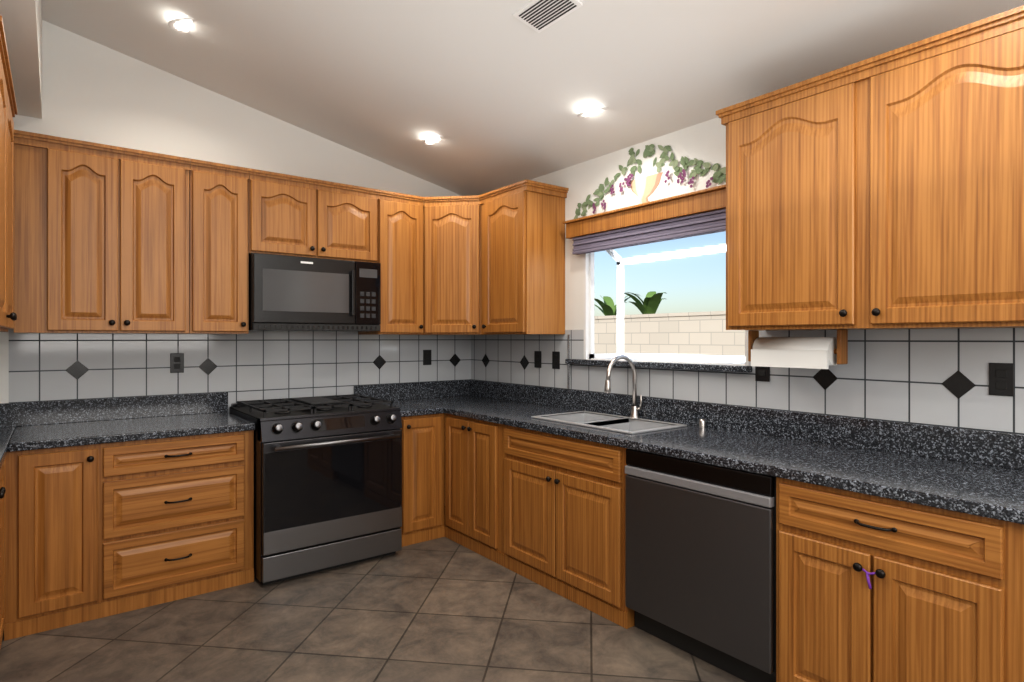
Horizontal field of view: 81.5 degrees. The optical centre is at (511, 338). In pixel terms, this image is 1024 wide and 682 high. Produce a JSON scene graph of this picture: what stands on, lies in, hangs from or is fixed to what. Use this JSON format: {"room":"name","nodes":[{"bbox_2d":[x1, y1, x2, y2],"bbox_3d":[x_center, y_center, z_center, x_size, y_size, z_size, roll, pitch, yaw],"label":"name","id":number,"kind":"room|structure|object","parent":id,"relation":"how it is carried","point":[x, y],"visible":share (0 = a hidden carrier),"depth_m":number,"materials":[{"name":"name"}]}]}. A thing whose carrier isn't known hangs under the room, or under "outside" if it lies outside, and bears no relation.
{"room":"kitchen","nodes":[
{"label":"kitchen","id":0,"kind":"room"},
{"bbox_2d":[0,16,16,331],"bbox_3d":[-2.118,-0.541,2.231,0.396,1.022,1.020,0,0,-38],"label":"upper cabinet","id":1,"kind":"object","parent":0,"point":[8,112],"visible":1,"depth_m":2.31,"materials":[{"name":"brown wood"}]},
{"bbox_2d":[0,20,460,459],"bbox_3d":[-1.909,-0.334,3.995,4.050,3.468,0.100,0,0,-38],"label":"wall","id":2,"kind":"structure","parent":0,"point":[93,92],"depth_m":3.73,"materials":[{"name":"white paint"}]},
{"bbox_2d":[14,130,190,333],"bbox_3d":[-2.305,-0.541,3.374,0.795,1.022,0.396,0,0,-38],"label":"upper cabinet","id":3,"kind":"object","parent":2,"relation":"attached to","point":[101,238],"visible":1,"depth_m":3.22,"materials":[{"name":"brown wood"}]},
{"bbox_2d":[187,159,249,333],"bbox_3d":[-1.859,-0.541,3.717,0.326,1.022,0.396,0,0,-38],"label":"upper cabinet","id":4,"kind":"object","parent":2,"relation":"attached to","point":[218,248],"visible":1,"depth_m":3.58,"materials":[{"name":"brown wood"}]},
{"bbox_2d":[9,329,470,411],"bbox_3d":[-1.560,0.270,4.197,3.049,0.660,0.003,0,0,-38],"label":"backsplash","id":5,"kind":"structure","parent":2,"relation":"attached to","point":[257,365],"depth_m":3.95,"materials":[{"name":"tile"}]},
{"bbox_2d":[170,353,183,372],"bbox_3d":[-2.120,0.155,3.761,0.076,0.124,0.008,0,0,-38],"label":"electrical outlet","id":6,"kind":"object","parent":5,"relation":"attached to","point":[176,362],"visible":1,"depth_m":3.76,"materials":[{"name":"black"}]},
{"bbox_2d":[423,350,430,364],"bbox_3d":[-0.693,0.155,4.861,0.076,0.124,0.008,0,0,-38],"label":"electrical outlet","id":7,"kind":"object","parent":5,"relation":"attached to","point":[426,357],"visible":1,"depth_m":4.86,"materials":[{"name":"black plastic"}]},
{"bbox_2d":[249,168,379,262],"bbox_3d":[-1.387,-0.793,4.080,0.860,0.517,0.396,0,0,-38],"label":"upper cabinet","id":8,"kind":"object","parent":2,"relation":"attached to","point":[292,215],"visible":0.98,"depth_m":3.92,"materials":[{"name":"brown wood"}]},
{"bbox_2d":[249,253,380,331],"bbox_3d":[-1.370,-0.291,4.058,0.848,0.478,0.452,0,0,-38],"label":"over-the-range microwave","id":9,"kind":"object","parent":8,"relation":"attached to","point":[292,293],"visible":1,"depth_m":3.87,"materials":[{"name":"black plastic"}]},
{"bbox_2d":[358,190,423,334],"bbox_3d":[-0.900,-0.541,4.455,0.368,1.022,0.396,0,0,-38],"label":"upper cabinet","id":10,"kind":"object","parent":2,"relation":"attached to","point":[400,237],"visible":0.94,"depth_m":4.32,"materials":[{"name":"brown wood"}]},
{"bbox_2d":[423,195,492,334],"bbox_3d":[-0.415,-0.541,4.657,0.671,1.022,0.671,0,0,-38],"label":"upper cabinet","id":11,"kind":"object","parent":2,"relation":"attached to","point":[451,265],"visible":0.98,"depth_m":4.40,"materials":[{"name":"brown wood"}]},
{"bbox_2d":[0,537,745,681],"bbox_3d":[0.098,1.425,1.388,4.050,0.050,6.680,0,0,-38],"label":"floor","id":12,"kind":"structure","parent":0,"point":[443,609],"depth_m":2.78,"materials":[{"name":"tile"}]},
{"bbox_2d":[0,460,5,648],"bbox_3d":[-2.251,0.963,2.096,0.706,0.874,1.166,0,0,-38],"label":"base cabinet","id":13,"kind":"object","parent":12,"relation":"on","point":[2,547],"visible":1,"depth_m":2.61,"materials":[{"name":"brown wood"}]},
{"bbox_2d":[0,392,254,468],"bbox_3d":[-2.086,0.440,2.639,1.909,0.170,1.827,0,0,-38],"label":"countertop","id":14,"kind":"structure","parent":13,"relation":"on","point":[24,426],"depth_m":3.35,"materials":[{"name":"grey stone"}]},
{"bbox_2d":[4,430,253,640],"bbox_3d":[-2.105,0.963,3.328,1.095,0.874,0.712,0,0,-38],"label":"base cabinet","id":15,"kind":"object","parent":12,"relation":"on","point":[95,531],"visible":1,"depth_m":3.02,"materials":[{"name":"brown wood"}]},
{"bbox_2d":[229,394,401,584],"bbox_3d":[-1.267,0.899,3.855,0.864,1.002,0.846,0,0,-38],"label":"range","id":16,"kind":"object","parent":12,"relation":"on","point":[327,482],"visible":0.98,"depth_m":3.54,"materials":[{"name":"black metal"}]},
{"bbox_2d":[400,413,444,546],"bbox_3d":[-0.820,0.963,4.321,0.404,0.874,0.706,0,0,-38],"label":"base cabinet","id":17,"kind":"object","parent":12,"relation":"on","point":[423,478],"visible":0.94,"depth_m":4.08,"materials":[{"name":"brown wood"}]},
{"bbox_2d":[445,414,502,564],"bbox_3d":[-0.024,0.963,4.118,0.706,0.874,0.684,0,0,-38],"label":"base cabinet","id":18,"kind":"object","parent":12,"relation":"on","point":[474,485],"visible":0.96,"depth_m":3.88,"materials":[{"name":"brown wood"}]},
{"bbox_2d":[502,425,634,628],"bbox_3d":[0.492,0.963,3.449,0.706,0.874,1.004,0,0,-38],"label":"base cabinet","id":19,"kind":"object","parent":12,"relation":"on","point":[563,516],"visible":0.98,"depth_m":3.18,"materials":[{"name":"brown wood"}]},
{"bbox_2d":[354,380,1023,524],"bbox_3d":[0.408,0.440,3.266,1.063,0.170,3.877,0,0,-38],"label":"countertop","id":20,"kind":"structure","parent":19,"relation":"on","point":[973,472],"depth_m":2.62,"materials":[{"name":"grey stone"}]},
{"bbox_2d":[531,411,686,433],"bbox_3d":[0.541,0.565,3.452,0.452,0.179,0.802,0,0,-38],"label":"double-bowl sink","id":21,"kind":"object","parent":20,"relation":"in","point":[621,424],"visible":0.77,"depth_m":3.51,"materials":[{"name":"silver metal"}]},
{"bbox_2d":[604,355,641,417],"bbox_3d":[0.667,0.290,3.527,0.284,0.387,0.095,0,0,-38],"label":"gooseneck faucet","id":22,"kind":"object","parent":20,"relation":"on","point":[635,409],"visible":0.98,"depth_m":3.57,"materials":[{"name":"silver metal"}]},
{"bbox_2d":[699,419,705,427],"bbox_3d":[1.037,0.461,3.235,0.036,0.046,0.036,0,0,-38],"label":"sink air gap","id":23,"kind":"object","parent":20,"relation":"in","point":[702,423],"visible":1,"depth_m":3.22,"materials":[{"name":"silver metal"}]},
{"bbox_2d":[625,449,775,681],"bbox_3d":[1.022,0.964,2.755,0.659,0.872,0.738,0,0,-38],"label":"dishwasher","id":24,"kind":"object","parent":12,"relation":"on","point":[700,560],"visible":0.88,"depth_m":2.50,"materials":[{"name":"black metal"}]},
{"bbox_2d":[776,477,1023,681],"bbox_3d":[1.482,0.963,2.159,0.712,0.874,0.760,0,0,-38],"label":"base cabinet","id":25,"kind":"object","parent":12,"relation":"on","point":[870,588],"visible":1,"depth_m":1.94,"materials":[{"name":"brown wood"}]},
{"bbox_2d":[41,0,1023,195],"bbox_3d":[0.098,-1.648,1.388,4.050,0.938,6.680,0,0,-38],"label":"ceiling","id":26,"kind":"structure","parent":0,"point":[496,94],"depth_m":3.12,"materials":[{"name":"white paint"}]},
{"bbox_2d":[0,0,41,118],"bbox_3d":[-1.053,-1.617,0.501,0.944,0.755,6.479,0,0,-38],"label":"soffit beam","id":27,"kind":"structure","parent":26,"relation":"attached to","point":[22,22],"depth_m":2.61,"materials":[{"name":"white paint"}]},
{"bbox_2d":[168,17,193,32],"bbox_3d":[-1.729,-1.670,3.171,0.187,0.044,0.190,0,0,-38],"label":"recessed light","id":28,"kind":"object","parent":26,"relation":"in","point":[182,24],"visible":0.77,"depth_m":3.14,"materials":[{"name":"white"}]},
{"bbox_2d":[421,136,443,143],"bbox_3d":[-0.528,-1.359,4.075,0.187,0.043,0.190,0,0,-38],"label":"recessed light","id":29,"kind":"object","parent":26,"relation":"in","point":[429,140],"visible":0.71,"depth_m":4.03,"materials":[{"name":"white"}]},
{"bbox_2d":[513,0,582,32],"bbox_3d":[0.152,-1.434,2.591,0.154,0.040,0.290,0,0,-38],"label":"ceiling vent","id":30,"kind":"object","parent":26,"relation":"in","point":[538,16],"visible":1,"depth_m":2.60,"materials":[{"name":"white metal"}]},
{"bbox_2d":[577,107,606,117],"bbox_3d":[0.467,-1.284,3.376,0.187,0.043,0.190,0,0,-38],"label":"recessed light","id":31,"kind":"object","parent":26,"relation":"in","point":[585,114],"visible":0.71,"depth_m":3.34,"materials":[{"name":"white"}]},
{"bbox_2d":[531,117,747,365],"bbox_3d":[1.663,0.075,2.593,0.100,2.650,6.480,0,0,-38],"label":"wall","id":32,"kind":"structure","parent":0,"point":[705,141],"depth_m":3.76,"materials":[{"name":"white paint"}]},
{"bbox_2d":[479,179,568,334],"bbox_3d":[0.065,-0.541,4.260,0.399,1.022,0.566,0,0,-38],"label":"upper cabinet","id":33,"kind":"object","parent":32,"relation":"attached to","point":[522,258],"visible":1,"depth_m":4.09,"materials":[{"name":"brown wood"}]},
{"bbox_2d":[568,334,569,388],"bbox_3d":[0.396,0.163,4.145,0.008,0.382,0.015,0,0,-38],"label":"trim","id":34,"kind":"structure","parent":32,"relation":"attached to","point":[568,364],"depth_m":4.14,"materials":[{"name":"silver metal"}]},
{"bbox_2d":[563,184,725,238],"bbox_3d":[0.798,-0.743,3.555,0.093,0.115,1.360,0,0,-38],"label":"window valance","id":35,"kind":"object","parent":32,"relation":"attached to","point":[696,202],"visible":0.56,"depth_m":3.48,"materials":[{"name":"brown wood"}]},
{"bbox_2d":[572,209,725,254],"bbox_3d":[0.829,-0.627,3.535,0.052,0.110,1.310,0,0,-38],"label":"window blind","id":36,"kind":"object","parent":32,"relation":"attached to","point":[711,222],"visible":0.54,"depth_m":3.50,"materials":[{"name":"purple fabric"}]},
{"bbox_2d":[574,144,725,218],"bbox_3d":[0.807,-0.993,3.603,0.021,0.385,1.258,0,0,-38],"label":"wall mural","id":37,"kind":"object","parent":32,"relation":"attached to","point":[643,189],"depth_m":3.58,"materials":[{"name":"multicoloured"}]},
{"bbox_2d":[565,359,751,372],"bbox_3d":[0.838,0.158,3.611,0.145,0.034,1.360,0,0,-38],"label":"window sill","id":38,"kind":"structure","parent":32,"relation":"attached to","point":[712,367],"depth_m":3.41,"materials":[{"name":"grey stone"}]},
{"bbox_2d":[584,231,748,365],"bbox_3d":[1.000,-0.295,3.666,0.362,0.930,1.210,0,0,-38],"label":"window","id":39,"kind":"structure","parent":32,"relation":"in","point":[589,304],"depth_m":4.02,"materials":[{"name":"white"}]},
{"bbox_2d":[471,328,1023,433],"bbox_3d":[0.889,0.217,3.511,0.003,0.555,4.079,0,0,-38],"label":"backsplash","id":40,"kind":"structure","parent":32,"relation":"attached to","point":[937,377],"depth_m":2.66,"materials":[{"name":"tile"}]},
{"bbox_2d":[534,351,540,367],"bbox_3d":[0.191,0.155,4.412,0.008,0.124,0.076,0,0,-38],"label":"electrical outlet","id":41,"kind":"object","parent":40,"relation":"attached to","point":[537,359],"visible":1,"depth_m":4.41,"materials":[{"name":"black plastic"}]},
{"bbox_2d":[552,351,559,368],"bbox_3d":[0.314,0.155,4.253,0.008,0.124,0.076,0,0,-38],"label":"electrical outlet","id":42,"kind":"object","parent":40,"relation":"attached to","point":[555,359],"visible":1,"depth_m":4.25,"materials":[{"name":"black plastic"}]},
{"bbox_2d":[755,366,769,381],"bbox_3d":[1.270,0.155,3.012,0.008,0.124,0.076,0,0,-38],"label":"electrical outlet","id":43,"kind":"object","parent":40,"relation":"attached to","point":[762,373],"visible":0.6,"depth_m":3.01,"materials":[{"name":"black plastic"}]},
{"bbox_2d":[989,363,1013,395],"bbox_3d":[1.855,0.155,2.252,0.008,0.124,0.076,0,0,-38],"label":"electrical outlet","id":44,"kind":"object","parent":40,"relation":"attached to","point":[1001,379],"visible":1,"depth_m":2.25,"materials":[{"name":"black plastic"}]},
{"bbox_2d":[720,9,1023,330],"bbox_3d":[1.506,-0.540,2.409,0.367,1.000,1.218,0,0,-38],"label":"upper cabinet","id":45,"kind":"object","parent":32,"relation":"attached to","point":[884,190],"depth_m":2.24,"materials":[{"name":"brown wood"}]},
{"bbox_2d":[748,329,847,368],"bbox_3d":[1.293,0.046,2.719,0.137,0.170,0.428,0,0,-38],"label":"paper towel holder","id":46,"kind":"object","parent":45,"relation":"attached to","point":[809,352],"visible":1,"depth_m":2.65,"materials":[{"name":"white paper"}]},
{"label":"outside","id":47,"kind":"structure","parent":0,"visible":0},
{"bbox_3d":[5.403,1.435,9.210,13.900,0.050,24.000,0,0,-38],"label":"ground","id":48,"kind":"structure","parent":47,"visible":0},
{"bbox_2d":[594,291,665,315],"bbox_3d":[2.697,0.119,13.700,1.738,2.562,2.784,0,0,-38],"label":"tree","id":49,"kind":"object","parent":48,"relation":"on","point":[652,303],"depth_m":13.05,"materials":[{"name":"green plant"}]},
{"bbox_2d":[594,311,744,355],"bbox_3d":[4.650,0.470,8.630,0.240,1.860,24.000,0,0,-38],"label":"wall","id":50,"kind":"structure","parent":48,"relation":"on","point":[696,342],"depth_m":10.74,"materials":[{"name":"beige brick"}]}
]}

